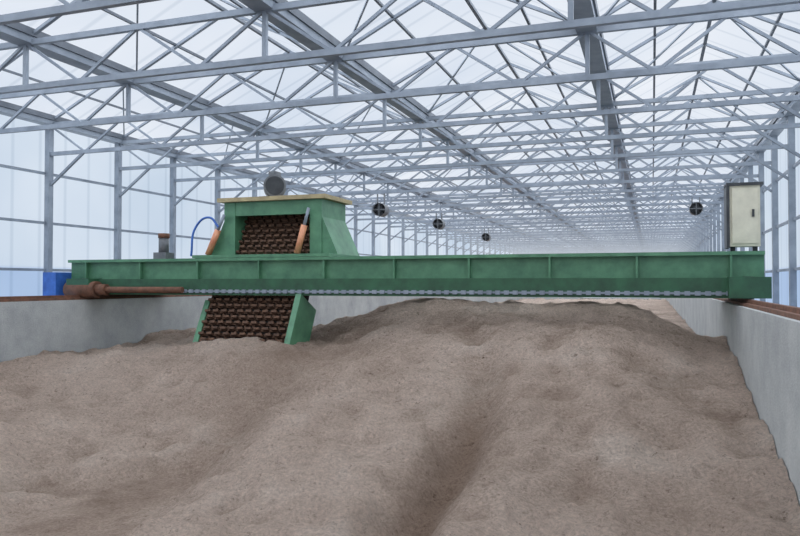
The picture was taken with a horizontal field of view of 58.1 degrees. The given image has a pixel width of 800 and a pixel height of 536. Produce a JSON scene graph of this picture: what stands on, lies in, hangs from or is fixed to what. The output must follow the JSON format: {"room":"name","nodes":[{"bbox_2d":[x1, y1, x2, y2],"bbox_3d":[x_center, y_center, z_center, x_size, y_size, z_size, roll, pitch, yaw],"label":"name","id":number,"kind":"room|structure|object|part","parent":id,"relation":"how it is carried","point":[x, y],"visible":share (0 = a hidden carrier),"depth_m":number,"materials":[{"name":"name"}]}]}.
{"room":"composting facility","nodes":[
{"label":"composting facility","id":0,"kind":"room"},
{"bbox_2d":[0,114,518,296],"bbox_3d":[6.552,0.606,50.679,0.943,5.300,120.000,0,-1,19],"label":"wall","id":1,"kind":"structure","parent":0,"point":[55,210],"depth_m":15.32,"materials":[{"name":"plastic"}]},
{"bbox_2d":[0,0,799,251],"bbox_3d":[12.483,-2.537,48.669,13.350,0.800,120.000,0,-1,19],"label":"ceiling","id":2,"kind":"structure","parent":0,"point":[339,20],"depth_m":12.46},
{"bbox_2d":[0,0,799,253],"bbox_3d":[12.768,-2.165,49.478,13.640,1.500,121.331,0,-1,19],"label":"frame","id":3,"kind":"object","parent":2,"relation":"attached to","point":[583,21],"visible":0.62,"depth_m":12.36,"materials":[{"name":"metal"}]},
{"bbox_2d":[372,194,389,217],"bbox_3d":[-0.522,-1.742,19.739,0.390,0.695,0.320,0,-1,19],"label":"fan","id":4,"kind":"object","parent":3,"relation":"hanging from","point":[380,209],"visible":1,"depth_m":19.69,"materials":[{"name":"grey metal"}]},
{"bbox_2d":[432,213,445,229],"bbox_3d":[1.361,-1.655,25.118,0.390,0.645,0.320,0,-1,19],"label":"fan","id":5,"kind":"object","parent":3,"relation":"hanging from","point":[439,224],"visible":1,"depth_m":25.07,"materials":[{"name":"grey metal"}]},
{"bbox_2d":[481,228,490,241],"bbox_3d":[3.872,-1.505,32.290,0.390,0.645,0.320,0,-1,19],"label":"fan","id":6,"kind":"object","parent":3,"relation":"hanging from","point":[486,236],"visible":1,"depth_m":32.24,"materials":[{"name":"grey metal"}]},
{"bbox_2d":[688,197,703,215],"bbox_3d":[8.473,-1.784,20.618,0.390,0.575,0.320,0,-1,19],"label":"fan","id":7,"kind":"object","parent":3,"relation":"hanging from","point":[695,208],"visible":1,"depth_m":20.58,"materials":[{"name":"grey metal"}]},
{"bbox_2d":[581,298,660,299],"bbox_3d":[12.483,3.312,48.547,14.350,0.200,121.000,0,-1,19],"label":"floor","id":8,"kind":"structure","parent":0,"point":[581,298],"depth_m":102.22,"materials":[{"name":"concrete"}]},
{"bbox_2d":[0,294,582,361],"bbox_3d":[7.315,2.257,50.378,0.300,1.985,118.000,0,-1,19],"label":"wall","id":9,"kind":"structure","parent":8,"relation":"on","point":[29,325],"depth_m":13.37,"materials":[{"name":"grey concrete"}]},
{"bbox_2d":[0,298,799,535],"bbox_3d":[6.041,1.861,30.168,10.630,1.936,59.000,0,-1,19],"label":"pile","id":10,"kind":"object","parent":8,"relation":"on","point":[420,416],"visible":0.97,"depth_m":7.89,"materials":[{"name":"brown soil"}]},
{"bbox_2d":[660,298,799,506],"bbox_3d":[17.650,2.182,46.761,0.300,1.985,118.000,0,-1,19],"label":"wall","id":11,"kind":"structure","parent":8,"relation":"on","point":[764,337],"depth_m":7.05,"materials":[{"name":"grey concrete"}]},
{"bbox_2d":[43,171,771,344],"bbox_3d":[-0.565,0.124,12.098,11.960,3.774,2.935,0,-1,19],"label":"compost turner","id":12,"kind":"object","parent":11,"relation":"on","point":[272,252],"visible":0.88,"depth_m":11.77,"materials":[{"name":"green paint"}]},
{"bbox_3d":[-4.205,-0.343,12.818,0.260,0.380,0.240,0,-1,19],"label":"traverse motor","id":13,"kind":"part","parent":12,"relation":"part of","materials":[{"name":"grey metal"}]},
{"bbox_3d":[-2.272,-1.481,13.066,0.593,0.525,0.632,0,-1,19],"label":"drive motor","id":14,"kind":"part","parent":12,"relation":"part of","materials":[{"name":"grey metal"}]},
{"bbox_3d":[-2.183,0.431,12.526,2.600,3.179,2.685,0,-1,19],"label":"frame","id":15,"kind":"part","parent":12,"relation":"part of","materials":[{"name":"green paint"}]},
{"bbox_2d":[217,194,351,204],"bbox_3d":[-2.053,-1.191,12.930,2.100,0.070,1.160,0,-1,19],"label":"hood","id":16,"kind":"object","parent":12,"relation":"attached to","point":[326,198],"depth_m":12.44,"materials":[{"name":"beige metal"}]},
{"bbox_3d":[-0.400,0.375,11.262,10.470,0.060,0.035,0,-1,19],"label":"traverse chain","id":17,"kind":"part","parent":12,"relation":"part of","materials":[{"name":"metal"}]},
{"bbox_2d":[724,181,763,250],"bbox_3d":[4.748,-0.685,9.950,0.460,0.955,0.370,0,-1,19],"label":"electrical cabinet","id":18,"kind":"object","parent":12,"relation":"attached to","point":[741,199],"visible":0.9,"depth_m":9.81,"materials":[{"name":"metal"}]},
{"bbox_2d":[675,102,799,306],"bbox_3d":[18.413,0.519,46.529,0.943,5.300,120.000,0,-1,19],"label":"wall","id":19,"kind":"structure","parent":0,"point":[780,191],"depth_m":14.74,"materials":[{"name":"plastic"}]}
]}

